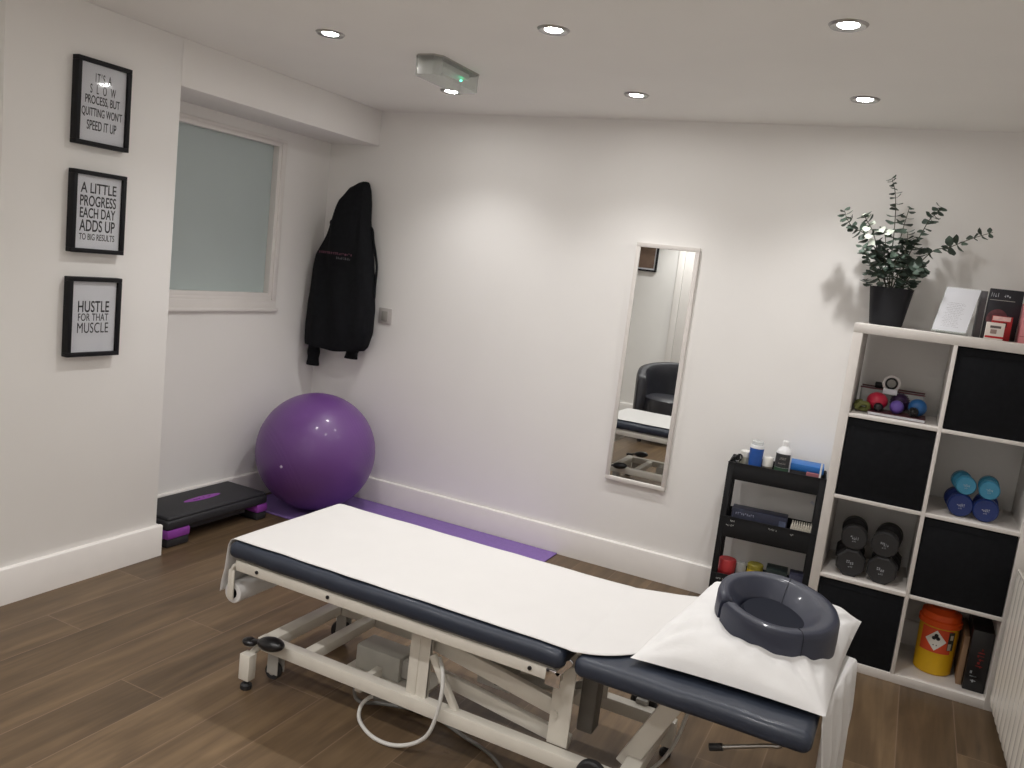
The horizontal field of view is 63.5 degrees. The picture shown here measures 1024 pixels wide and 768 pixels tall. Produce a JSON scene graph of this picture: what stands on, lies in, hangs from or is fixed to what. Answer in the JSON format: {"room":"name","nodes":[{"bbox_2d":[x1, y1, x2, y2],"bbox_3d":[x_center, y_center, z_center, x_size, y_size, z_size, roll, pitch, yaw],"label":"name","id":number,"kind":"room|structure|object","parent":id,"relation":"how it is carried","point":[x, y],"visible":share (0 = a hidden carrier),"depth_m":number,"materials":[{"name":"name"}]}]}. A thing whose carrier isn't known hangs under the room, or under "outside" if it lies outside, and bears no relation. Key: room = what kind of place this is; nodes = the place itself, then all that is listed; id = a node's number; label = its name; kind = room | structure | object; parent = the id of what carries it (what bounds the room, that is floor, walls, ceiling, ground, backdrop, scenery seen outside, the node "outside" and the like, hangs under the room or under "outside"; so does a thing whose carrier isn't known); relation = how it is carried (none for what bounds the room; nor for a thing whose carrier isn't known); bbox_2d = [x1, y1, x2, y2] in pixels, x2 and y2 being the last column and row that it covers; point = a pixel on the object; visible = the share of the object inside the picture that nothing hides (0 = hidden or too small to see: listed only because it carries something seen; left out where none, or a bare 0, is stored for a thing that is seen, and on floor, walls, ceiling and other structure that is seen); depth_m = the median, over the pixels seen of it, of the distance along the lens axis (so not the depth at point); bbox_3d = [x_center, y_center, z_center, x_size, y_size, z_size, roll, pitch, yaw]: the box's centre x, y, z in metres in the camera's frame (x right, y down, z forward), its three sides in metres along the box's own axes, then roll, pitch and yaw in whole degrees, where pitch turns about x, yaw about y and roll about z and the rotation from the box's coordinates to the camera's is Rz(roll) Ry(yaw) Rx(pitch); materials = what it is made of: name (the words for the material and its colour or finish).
{"room":"physiotherapy treatment room","nodes":[
{"label":"physiotherapy treatment room","id":0,"kind":"room"},
{"bbox_2d":[0,0,183,567],"bbox_3d":[-1.865,-0.340,3.438,0.354,2.323,0.769,11,9,25],"label":"wall pier","id":1,"kind":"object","parent":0,"point":[80,437],"visible":0.92,"depth_m":3.29,"materials":[{"name":"paint"}]},
{"bbox_2d":[0,523,162,605],"bbox_3d":[-1.969,0.731,3.594,0.353,0.148,0.789,11,9,25],"label":"baseboard","id":2,"kind":"object","parent":1,"relation":"attached to","point":[19,581],"visible":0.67,"depth_m":3.48,"materials":[{"name":"white wood"}]},
{"bbox_2d":[61,276,121,357],"bbox_3d":[-1.699,-0.272,3.352,0.035,0.319,0.236,11,9,25],"label":"framed print","id":3,"kind":"object","parent":1,"relation":"attached to","point":[91,305],"visible":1,"depth_m":3.34,"materials":[{"name":"paper"}]},
{"bbox_2d":[65,168,126,254],"bbox_3d":[-1.650,-0.680,3.292,0.035,0.318,0.236,11,9,25],"label":"framed print","id":4,"kind":"object","parent":1,"relation":"attached to","point":[96,201],"visible":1,"depth_m":3.28,"materials":[{"name":"paper"}]},
{"bbox_2d":[70,54,132,152],"bbox_3d":[-1.602,-1.089,3.233,0.035,0.324,0.236,11,9,25],"label":"framed print","id":5,"kind":"object","parent":1,"relation":"attached to","point":[101,90],"visible":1,"depth_m":3.22,"materials":[{"name":"paper"}]},
{"bbox_2d":[158,100,331,493],"bbox_3d":[-2.279,-0.344,3.127,0.120,2.323,4.600,11,9,25],"label":"wall","id":6,"kind":"structure","parent":0,"point":[226,372],"depth_m":4.68,"materials":[{"name":"paint"}]},
{"bbox_2d":[157,471,269,497],"bbox_3d":[-1.647,0.614,4.658,0.020,0.148,1.455,11,9,25],"label":"baseboard","id":7,"kind":"structure","parent":6,"relation":"attached to","point":[253,480],"depth_m":4.79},
{"bbox_2d":[168,112,287,310],"bbox_3d":[-1.559,-0.865,4.327,0.082,0.965,0.982,11,9,25],"label":"window","id":8,"kind":"structure","parent":6,"relation":"in","point":[230,183],"depth_m":4.41,"materials":[{"name":"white glass"}]},
{"bbox_2d":[180,38,381,145],"bbox_3d":[-1.248,-1.470,4.279,0.354,0.200,1.455,11,9,25],"label":"soffit","id":9,"kind":"object","parent":6,"relation":"attached to","point":[213,79],"depth_m":4.10,"materials":[{"name":"paint"}]},
{"bbox_2d":[0,492,1006,767],"bbox_3d":[-0.545,1.200,2.401,4.900,0.100,5.200,11,9,25],"label":"floor","id":10,"kind":"structure","parent":0,"point":[136,665],"depth_m":2.86,"materials":[{"name":"brown wood"}]},
{"bbox_2d":[156,481,266,547],"bbox_3d":[-1.627,0.666,4.310,0.302,0.151,0.680,11,9,25],"label":"step","id":11,"kind":"structure","parent":10,"relation":"on","point":[177,513],"depth_m":4.24,"materials":[{"name":"black plastic"}]},
{"bbox_2d":[266,494,556,561],"bbox_3d":[-0.660,0.806,4.632,1.740,0.008,0.604,11,9,25],"label":"exercise mat","id":12,"kind":"object","parent":10,"relation":"on","point":[275,506],"visible":0.24,"depth_m":4.71,"materials":[{"name":"purple plastic"}]},
{"bbox_2d":[255,393,374,509],"bbox_3d":[-1.126,0.386,4.759,0.672,0.672,0.672,11,9,25],"label":"exercise ball","id":13,"kind":"object","parent":12,"relation":"on","point":[314,451],"visible":0.99,"depth_m":4.51,"materials":[{"name":"purple rubber"}]},
{"bbox_2d":[353,688,502,767],"bbox_3d":[-0.153,1.138,2.466,0.310,0.096,1.137,2,10,-31],"label":"cable","id":14,"kind":"object","parent":10,"relation":"on","point":[356,698],"visible":0.52,"depth_m":2.71,"materials":[{"name":"grey plastic"}]},
{"bbox_2d":[227,540,819,767],"bbox_3d":[-0.019,0.909,2.674,1.890,0.517,0.614,11,9,25],"label":"couch","id":15,"kind":"object","parent":10,"relation":"on","point":[526,667],"visible":0.62,"depth_m":2.48,"materials":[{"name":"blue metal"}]},
{"bbox_2d":[357,657,444,747],"bbox_3d":[-0.342,0.981,2.655,0.354,0.307,0.180,11,9,25],"label":"cable","id":16,"kind":"object","parent":15,"relation":"hanging from","point":[442,670],"visible":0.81,"depth_m":2.56,"materials":[{"name":"white plastic"}]},
{"bbox_2d":[230,540,575,667],"bbox_3d":[-0.273,0.631,2.776,1.223,0.059,0.613,11,9,25],"label":"cushion","id":17,"kind":"object","parent":15,"relation":"on","point":[525,649],"depth_m":2.47,"materials":[{"name":"blue leather"}]},
{"bbox_2d":[401,657,408,679],"bbox_3d":[-0.332,0.969,2.826,0.060,0.062,0.075,11,9,25],"label":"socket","id":18,"kind":"object","parent":15,"relation":"attached to","point":[404,660],"depth_m":2.80,"materials":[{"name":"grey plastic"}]},
{"bbox_2d":[220,504,697,655],"bbox_3d":[-0.175,0.714,2.731,1.547,0.284,0.567,11,9,25],"label":"paper","id":19,"kind":"object","parent":15,"relation":"on","point":[571,610],"visible":0.91,"depth_m":2.67,"materials":[{"name":"white paper"}]},
{"bbox_2d":[650,713,688,767],"bbox_3d":[0.427,1.031,2.533,0.253,0.420,0.037,7,8,2],"label":"cable","id":20,"kind":"object","parent":15,"relation":"hanging from","point":[686,715],"visible":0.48,"depth_m":2.54,"materials":[{"name":"grey plastic"}]},
{"bbox_2d":[575,653,819,752],"bbox_3d":[0.572,0.791,2.370,0.619,0.058,0.612,11,9,25],"label":"cushion","id":21,"kind":"object","parent":15,"relation":"on","point":[766,719],"depth_m":2.11,"materials":[{"name":"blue leather"}]},
{"bbox_2d":[631,582,860,716],"bbox_3d":[0.709,0.702,2.398,0.535,0.119,0.665,11,9,25],"label":"pillow","id":22,"kind":"object","parent":15,"relation":"on","point":[695,641],"visible":0.5,"depth_m":2.18,"materials":[{"name":"white fabric"}]},
{"bbox_2d":[715,571,839,659],"bbox_3d":[0.745,0.663,2.344,0.338,0.155,0.353,11,9,25],"label":"cradle","id":23,"kind":"object","parent":22,"relation":"on","point":[778,614],"visible":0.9,"depth_m":2.30,"materials":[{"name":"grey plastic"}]},
{"bbox_2d":[816,655,856,767],"bbox_3d":[0.844,1.054,2.280,0.085,0.514,0.444,12,10,33],"label":"hanging towel","id":24,"kind":"object","parent":15,"relation":"hanging from","point":[835,725],"visible":0.81,"depth_m":2.25,"materials":[{"name":"white fabric"}]},
{"bbox_2d":[709,454,826,586],"bbox_3d":[1.200,0.752,3.924,0.434,0.751,0.210,10,9,20],"label":"trolley","id":25,"kind":"object","parent":10,"relation":"on","point":[786,538],"visible":0.62,"depth_m":3.81,"materials":[{"name":"black plastic"}]},
{"bbox_2d":[718,555,735,574],"bbox_3d":[1.020,0.914,3.960,0.081,0.170,0.081,10,9,20],"label":"tub","id":26,"kind":"object","parent":25,"relation":"on","point":[727,564],"visible":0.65,"depth_m":3.92,"materials":[{"name":"red plastic"}]},
{"bbox_2d":[731,454,742,462],"bbox_3d":[1.052,0.378,3.889,0.053,0.107,0.024,10,9,20],"label":"scissors","id":27,"kind":"object","parent":25,"relation":"on","point":[737,455],"visible":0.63,"depth_m":3.88,"materials":[{"name":"metal"}]},
{"bbox_2d":[739,449,749,463],"bbox_3d":[1.099,0.374,3.908,0.051,0.122,0.051,10,9,20],"label":"jar","id":28,"kind":"object","parent":25,"relation":"on","point":[745,453],"visible":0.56,"depth_m":3.88,"materials":[{"name":"white plastic"}]},
{"bbox_2d":[711,563,788,581],"bbox_3d":[1.175,0.969,3.955,0.434,0.115,0.208,10,9,20],"label":"tray","id":29,"kind":"object","parent":25,"relation":"on","point":[716,576],"depth_m":3.93,"materials":[{"name":"black plastic"}]},
{"bbox_2d":[746,561,763,571],"bbox_3d":[1.141,0.933,3.921,0.074,0.173,0.074,10,9,20],"label":"tub","id":30,"kind":"object","parent":25,"relation":"on","point":[751,565],"visible":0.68,"depth_m":3.89,"materials":[{"name":"yellow plastic"}]},
{"bbox_2d":[748,443,763,466],"bbox_3d":[1.133,0.354,3.855,0.063,0.183,0.063,10,9,20],"label":"lotion bottle","id":31,"kind":"object","parent":25,"relation":"on","point":[756,450],"visible":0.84,"depth_m":3.83,"materials":[{"name":"blue plastic"}]},
{"bbox_2d":[751,443,763,449],"bbox_3d":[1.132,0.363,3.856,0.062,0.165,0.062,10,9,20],"label":"cap","id":32,"kind":"object","parent":31,"relation":"on","point":[754,446],"depth_m":3.82,"materials":[{"name":"white plastic"}]},
{"bbox_2d":[731,504,787,527],"bbox_3d":[1.156,0.660,3.887,0.250,0.132,0.091,10,9,20],"label":"box","id":33,"kind":"object","parent":25,"relation":"on","point":[738,511],"visible":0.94,"depth_m":3.85,"materials":[{"name":"blue cardboard"}]},
{"bbox_2d":[762,456,773,468],"bbox_3d":[1.183,0.396,3.845,0.048,0.116,0.048,10,9,20],"label":"jar","id":34,"kind":"object","parent":25,"relation":"on","point":[767,462],"visible":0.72,"depth_m":3.82,"materials":[{"name":"white plastic"}]},
{"bbox_2d":[720,506,816,553],"bbox_3d":[1.208,0.686,3.914,0.434,0.100,0.208,10,9,20],"label":"tray","id":35,"kind":"object","parent":25,"relation":"on","point":[786,538],"depth_m":3.82,"materials":[{"name":"black plastic"}]},
{"bbox_2d":[766,563,787,576],"bbox_3d":[1.237,0.948,3.902,0.095,0.172,0.090,10,9,20],"label":"box","id":36,"kind":"object","parent":25,"relation":"on","point":[771,568],"visible":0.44,"depth_m":3.86,"materials":[{"name":"cardboard"}]},
{"bbox_2d":[728,454,826,495],"bbox_3d":[1.239,0.423,3.876,0.434,0.081,0.208,10,9,20],"label":"tray","id":37,"kind":"object","parent":25,"relation":"on","point":[761,475],"depth_m":3.78,"materials":[{"name":"black plastic"}]},
{"bbox_2d":[774,440,791,471],"bbox_3d":[1.247,0.363,3.811,0.071,0.206,0.072,10,9,20],"label":"bottle","id":38,"kind":"object","parent":25,"relation":"on","point":[783,458],"visible":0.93,"depth_m":3.78,"materials":[{"name":"white plastic"}]},
{"bbox_2d":[789,569,802,582],"bbox_3d":[1.317,0.964,3.872,0.060,0.168,0.090,10,9,20],"label":"box","id":39,"kind":"object","parent":25,"relation":"on","point":[796,575],"visible":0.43,"depth_m":3.83,"materials":[{"name":"blue cardboard"}]},
{"bbox_2d":[790,520,811,532],"bbox_3d":[1.327,0.699,3.813,0.096,0.118,0.064,10,9,20],"label":"brush","id":40,"kind":"object","parent":25,"relation":"on","point":[794,526],"visible":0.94,"depth_m":3.79,"materials":[{"name":"white plastic"}]},
{"bbox_2d":[790,458,823,477],"bbox_3d":[1.359,0.420,3.842,0.156,0.110,0.120,10,9,20],"label":"glove box","id":41,"kind":"object","parent":25,"relation":"on","point":[797,466],"visible":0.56,"depth_m":3.79,"materials":[{"name":"blue cardboard"}]},
{"bbox_2d":[806,472,818,477],"bbox_3d":[1.358,0.446,3.756,0.055,0.085,0.024,10,9,20],"label":"tube","id":42,"kind":"object","parent":25,"relation":"on","point":[807,473],"visible":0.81,"depth_m":3.74,"materials":[{"name":"pink plastic"}]},
{"bbox_2d":[808,322,1023,711],"bbox_3d":[1.754,0.514,3.531,0.761,1.461,0.388,11,9,25],"label":"cube shelf","id":43,"kind":"object","parent":10,"relation":"on","point":[903,672],"visible":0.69,"depth_m":3.42,"materials":[{"name":"white laminate"}]},
{"bbox_2d":[835,540,865,576],"bbox_3d":[1.486,0.757,3.635,0.115,0.115,0.221,10,9,20],"label":"dumbbell","id":44,"kind":"object","parent":43,"relation":"on","point":[849,562],"visible":0.88,"depth_m":3.54,"materials":[{"name":"black plastic"}]},
{"bbox_2d":[841,516,867,549],"bbox_3d":[1.498,0.649,3.617,0.105,0.105,0.211,10,9,22],"label":"dumbbell","id":45,"kind":"object","parent":44,"relation":"on","point":[854,536],"visible":1,"depth_m":3.53,"materials":[{"name":"black plastic"}]},
{"bbox_2d":[818,576,903,671],"bbox_3d":[1.534,1.004,3.676,0.329,0.329,0.366,11,9,25],"label":"storage box","id":46,"kind":"object","parent":43,"relation":"on","point":[872,644],"visible":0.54,"depth_m":3.49,"materials":[{"name":"black fabric"}]},
{"bbox_2d":[853,399,870,411],"bbox_3d":[1.506,0.091,3.559,0.071,0.047,0.091,11,9,25],"label":"band","id":47,"kind":"object","parent":43,"relation":"on","point":[858,404],"visible":0.99,"depth_m":3.53,"materials":[{"name":"green rubber"}]},
{"bbox_2d":[866,551,901,584],"bbox_3d":[1.608,0.780,3.577,0.115,0.115,0.221,11,9,29],"label":"dumbbell","id":48,"kind":"object","parent":43,"relation":"on","point":[881,570],"visible":0.94,"depth_m":3.49,"materials":[{"name":"black plastic"}]},
{"bbox_2d":[871,522,902,557],"bbox_3d":[1.613,0.669,3.558,0.109,0.109,0.211,11,9,29],"label":"dumbbell","id":49,"kind":"object","parent":48,"relation":"on","point":[887,539],"visible":1,"depth_m":3.48,"materials":[{"name":"black plastic"}]},
{"bbox_2d":[836,417,935,510],"bbox_3d":[1.616,0.316,3.576,0.329,0.329,0.366,11,9,25],"label":"storage box","id":50,"kind":"object","parent":43,"relation":"on","point":[885,463],"visible":0.81,"depth_m":3.41,"materials":[{"name":"black fabric"}]},
{"bbox_2d":[869,285,913,326],"bbox_3d":[1.626,-0.334,3.575,0.176,0.162,0.162,11,9,25],"label":"pot","id":51,"kind":"object","parent":43,"relation":"on","point":[888,306],"depth_m":3.52,"materials":[{"name":"black plastic"}]},
{"bbox_2d":[860,384,924,410],"bbox_3d":[1.671,0.072,3.649,0.259,0.099,0.118,11,9,25],"label":"clear tray","id":52,"kind":"object","parent":43,"relation":"on","point":[867,385],"visible":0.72,"depth_m":3.64,"materials":[{"name":"plastic"}]},
{"bbox_2d":[861,389,874,406],"bbox_3d":[1.583,0.064,3.687,0.045,0.076,0.080,11,9,25],"label":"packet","id":53,"kind":"object","parent":52,"relation":"in","point":[866,392],"visible":0.5,"depth_m":3.65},
{"bbox_2d":[875,382,882,388],"bbox_3d":[1.614,0.006,3.633,0.037,0.029,0.026,11,9,25],"label":"hand gripper","id":54,"kind":"object","parent":52,"relation":"in","point":[877,384],"visible":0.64,"depth_m":3.63,"materials":[{"name":"black plastic"}]},
{"bbox_2d":[882,375,900,389],"bbox_3d":[1.635,-0.002,3.566,0.072,0.072,0.024,11,9,25],"label":"tape roll","id":55,"kind":"object","parent":52,"relation":"in","point":[896,379],"visible":0.92,"depth_m":3.56,"materials":[{"name":"white plastic"}]},
{"bbox_2d":[902,397,920,412],"bbox_3d":[1.743,0.097,3.611,0.065,0.072,0.080,11,9,25],"label":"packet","id":56,"kind":"object","parent":52,"relation":"in","point":[910,398],"visible":0.26,"depth_m":3.59,"materials":[{"name":"plastic"}]},
{"bbox_2d":[867,408,925,423],"bbox_3d":[1.625,0.132,3.501,0.222,0.014,0.150,11,9,25],"label":"paperback","id":57,"kind":"object","parent":43,"relation":"on","point":[884,413],"visible":0.85,"depth_m":3.45,"materials":[{"name":"paper"}]},
{"bbox_2d":[867,392,887,408],"bbox_3d":[1.562,0.072,3.539,0.084,0.076,0.084,11,9,25],"label":"ball","id":58,"kind":"object","parent":57,"relation":"on","point":[876,397],"visible":0.76,"depth_m":3.51,"materials":[{"name":"red rubber"}]},
{"bbox_2d":[883,388,897,395],"bbox_3d":[1.618,0.034,3.543,0.056,0.023,0.003,11,9,25],"label":"paper tag","id":59,"kind":"object","parent":58,"relation":"on","point":[885,391],"visible":1,"depth_m":3.54,"materials":[{"name":"white paper"}]},
{"bbox_2d":[873,403,882,411],"bbox_3d":[1.542,0.097,3.484,0.037,0.037,0.037,11,9,25],"label":"ball","id":60,"kind":"object","parent":57,"relation":"on","point":[878,407],"visible":1,"depth_m":3.47,"materials":[{"name":"black rubber"}]},
{"bbox_2d":[889,400,903,413],"bbox_3d":[1.618,0.097,3.482,0.056,0.056,0.056,11,9,25],"label":"ball","id":61,"kind":"object","parent":57,"relation":"on","point":[896,407],"visible":1,"depth_m":3.46,"materials":[{"name":"purple rubber"}]},
{"bbox_2d":[890,393,909,410],"bbox_3d":[1.667,0.080,3.557,0.083,0.082,0.082,11,9,25],"label":"ball","id":62,"kind":"object","parent":57,"relation":"on","point":[904,399],"visible":0.52,"depth_m":3.53,"materials":[{"name":"rubber"}]},
{"bbox_2d":[908,407,918,416],"bbox_3d":[1.663,0.117,3.430,0.043,0.043,0.043,11,9,25],"label":"ball","id":63,"kind":"object","parent":57,"relation":"on","point":[913,412],"visible":1,"depth_m":3.42,"materials":[{"name":"black rubber"}]},
{"bbox_2d":[908,399,926,415],"bbox_3d":[1.701,0.100,3.472,0.073,0.073,0.073,11,9,25],"label":"ball","id":64,"kind":"object","parent":57,"relation":"on","point":[921,406],"visible":0.79,"depth_m":3.44,"materials":[{"name":"blue rubber"}]},
{"bbox_2d":[837,175,992,326],"bbox_3d":[1.679,-0.559,3.510,0.598,0.636,0.269,11,9,25],"label":"eucalyptus","id":65,"kind":"object","parent":43,"relation":"on","point":[888,306],"visible":1,"depth_m":3.51,"materials":[{"name":"plant"}]},
{"bbox_2d":[913,603,962,675],"bbox_3d":[1.814,1.083,3.532,0.168,0.280,0.168,11,9,25],"label":"bin","id":66,"kind":"object","parent":43,"relation":"on","point":[939,628],"visible":0.92,"depth_m":3.48,"materials":[{"name":"yellow plastic"}]},
{"bbox_2d":[932,287,980,334],"bbox_3d":[1.838,-0.303,3.427,0.158,0.190,0.148,11,9,25],"label":"display","id":67,"kind":"object","parent":43,"relation":"on","point":[957,307],"visible":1,"depth_m":3.39,"materials":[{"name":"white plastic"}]},
{"bbox_2d":[944,486,972,516],"bbox_3d":[1.846,0.485,3.424,0.094,0.094,0.171,10,9,21],"label":"dumbbell","id":68,"kind":"object","parent":43,"relation":"on","point":[958,504],"visible":0.92,"depth_m":3.35,"materials":[{"name":"blue plastic"}]},
{"bbox_2d":[951,470,976,494],"bbox_3d":[1.858,0.405,3.406,0.077,0.077,0.151,10,9,19],"label":"dumbbell","id":69,"kind":"object","parent":68,"relation":"on","point":[961,480],"visible":1,"depth_m":3.34,"materials":[{"name":"blue plastic"}]},
{"bbox_2d":[953,618,969,684],"bbox_3d":[1.909,1.131,3.514,0.020,0.212,0.225,11,9,25],"label":"carton","id":70,"kind":"object","parent":43,"relation":"on","point":[964,635],"visible":1,"depth_m":3.43,"materials":[{"name":"beige cardboard"}]},
{"bbox_2d":[910,517,1017,616],"bbox_3d":[1.886,0.719,3.477,0.329,0.329,0.366,11,9,25],"label":"storage box","id":71,"kind":"object","parent":43,"relation":"on","point":[968,567],"visible":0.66,"depth_m":3.31,"materials":[{"name":"black fabric"}]},
{"bbox_2d":[961,614,995,693],"bbox_3d":[1.951,1.119,3.475,0.078,0.256,0.256,11,9,25],"label":"carton","id":72,"kind":"object","parent":43,"relation":"on","point":[982,632],"visible":0.91,"depth_m":3.37,"materials":[{"name":"black cardboard"}]},
{"bbox_2d":[971,291,987,336],"bbox_3d":[1.950,-0.291,3.451,0.024,0.190,0.120,11,9,25],"label":"box","id":73,"kind":"object","parent":43,"relation":"on","point":[982,300],"visible":0.88,"depth_m":3.40,"materials":[{"name":"black cardboard"}]},
{"bbox_2d":[942,346,1023,442],"bbox_3d":[1.968,0.031,3.376,0.329,0.329,0.366,11,9,25],"label":"storage box","id":74,"kind":"object","parent":43,"relation":"on","point":[986,396],"visible":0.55,"depth_m":3.23,"materials":[{"name":"black fabric"}]},
{"bbox_2d":[972,493,998,521],"bbox_3d":[1.932,0.502,3.377,0.094,0.094,0.171,11,9,28],"label":"dumbbell","id":75,"kind":"object","parent":43,"relation":"on","point":[984,510],"visible":0.88,"depth_m":3.31,"materials":[{"name":"blue plastic"}]},
{"bbox_2d":[978,475,1000,499],"bbox_3d":[1.937,0.421,3.362,0.077,0.077,0.151,11,9,27],"label":"dumbbell","id":76,"kind":"object","parent":75,"relation":"on","point":[988,486],"visible":1,"depth_m":3.30,"materials":[{"name":"blue plastic"}]},
{"bbox_2d":[983,322,1005,340],"bbox_3d":[1.920,-0.210,3.294,0.063,0.068,0.051,11,9,25],"label":"box","id":77,"kind":"object","parent":43,"relation":"on","point":[993,331],"visible":1,"depth_m":3.27,"materials":[{"name":"white cardboard"}]},
{"bbox_2d":[980,288,1023,341],"bbox_3d":[1.997,-0.282,3.372,0.127,0.204,0.038,10,9,23],"label":"box","id":78,"kind":"object","parent":43,"relation":"on","point":[1001,302],"visible":0.79,"depth_m":3.36,"materials":[{"name":"black cardboard"}]},
{"bbox_2d":[986,309,1006,321],"bbox_3d":[1.974,-0.265,3.371,0.075,0.080,0.008,10,9,22],"label":"picture","id":79,"kind":"object","parent":78,"relation":"attached to","point":[989,312],"depth_m":3.37},
{"bbox_2d":[991,315,1012,340],"bbox_3d":[1.970,-0.225,3.337,0.070,0.096,0.048,11,9,25],"label":"box","id":80,"kind":"object","parent":43,"relation":"on","point":[1008,321],"visible":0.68,"depth_m":3.31,"materials":[{"name":"red cardboard"}]},
{"bbox_2d":[1015,304,1023,343],"bbox_3d":[2.076,-0.236,3.298,0.088,0.155,0.151,11,9,25],"label":"box","id":81,"kind":"object","parent":43,"relation":"on","point":[1019,338],"visible":1,"depth_m":3.28,"materials":[{"name":"cardboard"}]},
{"bbox_2d":[990,569,1023,767],"bbox_3d":[1.644,1.080,2.544,0.076,0.605,1.500,10,9,23],"label":"radiator","id":82,"kind":"object","parent":10,"relation":"on","point":[1007,693],"visible":1,"depth_m":2.98,"materials":[{"name":"metal"}]},
{"bbox_2d":[1017,569,1023,581],"bbox_3d":[1.680,0.786,2.500,0.072,0.005,1.500,10,9,23],"label":"grille","id":83,"kind":"object","parent":82,"relation":"attached to","point":[1020,574],"depth_m":3.15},
{"bbox_2d":[84,0,1023,131],"bbox_3d":[-0.263,-1.181,2.054,4.900,0.100,5.200,11,9,25],"label":"ceiling","id":84,"kind":"structure","parent":0,"point":[930,64],"depth_m":3.02,"materials":[{"name":"paint"}]},
{"bbox_2d":[315,29,344,38],"bbox_3d":[-0.697,-1.341,3.173,0.112,0.007,0.112,11,9,25],"label":"recessed light","id":85,"kind":"object","parent":84,"relation":"in","point":[327,33],"visible":1,"depth_m":3.16,"materials":[{"name":"metal"}]},
{"bbox_2d":[416,53,478,80],"bbox_3d":[-0.270,-1.299,3.477,0.130,0.078,0.355,11,9,25],"label":"emergency light","id":86,"kind":"object","parent":84,"relation":"attached to","point":[438,63],"visible":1,"depth_m":3.42,"materials":[{"name":"grey plastic"}]},
{"bbox_2d":[440,88,462,94],"bbox_3d":[-0.293,-1.415,4.008,0.112,0.007,0.112,11,9,25],"label":"recessed light","id":87,"kind":"object","parent":84,"relation":"in","point":[444,90],"visible":1,"depth_m":3.99,"materials":[{"name":"metal"}]},
{"bbox_2d":[537,24,569,35],"bbox_3d":[0.139,-1.183,2.772,0.112,0.007,0.112,11,9,25],"label":"recessed light","id":88,"kind":"object","parent":84,"relation":"in","point":[548,29],"visible":1,"depth_m":2.76,"materials":[{"name":"metal"}]},
{"bbox_2d":[624,92,648,98],"bbox_3d":[0.542,-1.257,3.607,0.112,0.007,0.112,11,9,25],"label":"recessed light","id":89,"kind":"object","parent":84,"relation":"in","point":[636,95],"visible":1,"depth_m":3.60,"materials":[{"name":"metal"}]},
{"bbox_2d":[828,19,868,32],"bbox_3d":[0.965,-1.028,2.376,0.112,0.007,0.112,11,9,25],"label":"recessed light","id":90,"kind":"object","parent":84,"relation":"in","point":[840,25],"visible":1,"depth_m":2.37,"materials":[{"name":"metal"}]},
{"bbox_2d":[850,96,880,103],"bbox_3d":[1.369,-1.101,3.210,0.112,0.007,0.112,11,9,25],"label":"recessed light","id":91,"kind":"object","parent":84,"relation":"in","point":[856,99],"visible":1,"depth_m":3.20,"materials":[{"name":"metal"}]},
{"bbox_2d":[311,111,1023,621],"bbox_3d":[0.686,-0.165,4.314,4.400,2.323,0.120,11,9,25],"label":"wall","id":92,"kind":"structure","parent":0,"point":[506,245],"depth_m":4.24,"materials":[{"name":"paint"}]},
{"bbox_2d":[378,307,392,324],"bbox_3d":[-0.757,-0.406,4.934,0.092,0.092,0.013,11,9,25],"label":"wall switch","id":93,"kind":"object","parent":92,"relation":"attached to","point":[385,314],"visible":1,"depth_m":4.93,"materials":[{"name":"silver plastic"}]},
{"bbox_2d":[605,242,700,491],"bbox_3d":[0.711,-0.085,4.228,0.326,1.240,0.021,11,9,25],"label":"wall mirror","id":94,"kind":"object","parent":92,"relation":"attached to","point":[664,277],"visible":1,"depth_m":4.22,"materials":[{"name":"white mirror"}]},
{"bbox_2d":[354,476,959,656],"bbox_3d":[0.420,0.888,4.459,3.915,0.148,0.020,11,9,25],"label":"baseboard","id":95,"kind":"structure","parent":92,"relation":"attached to","point":[691,576],"depth_m":4.54,"materials":[{"name":"white wood"}]},
{"bbox_3d":[-0.875,-1.098,4.913,0.030,0.060,0.050,11,9,25],"label":"wall hook","id":96,"kind":"object","parent":92,"relation":"attached to","visible":0},
{"bbox_2d":[304,181,377,365],"bbox_3d":[-1.011,-0.639,4.924,0.478,1.128,0.193,11,9,25],"label":"jacket","id":97,"kind":"object","parent":96,"relation":"hanging from","point":[340,315],"visible":1,"depth_m":4.84,"materials":[{"name":"black fabric"}]},
{"bbox_2d":[319,251,351,255],"bbox_3d":[-1.028,-0.761,4.816,0.234,0.015,0.004,11,9,25],"label":"print","id":98,"kind":"object","parent":97,"relation":"attached to","point":[331,253],"depth_m":4.83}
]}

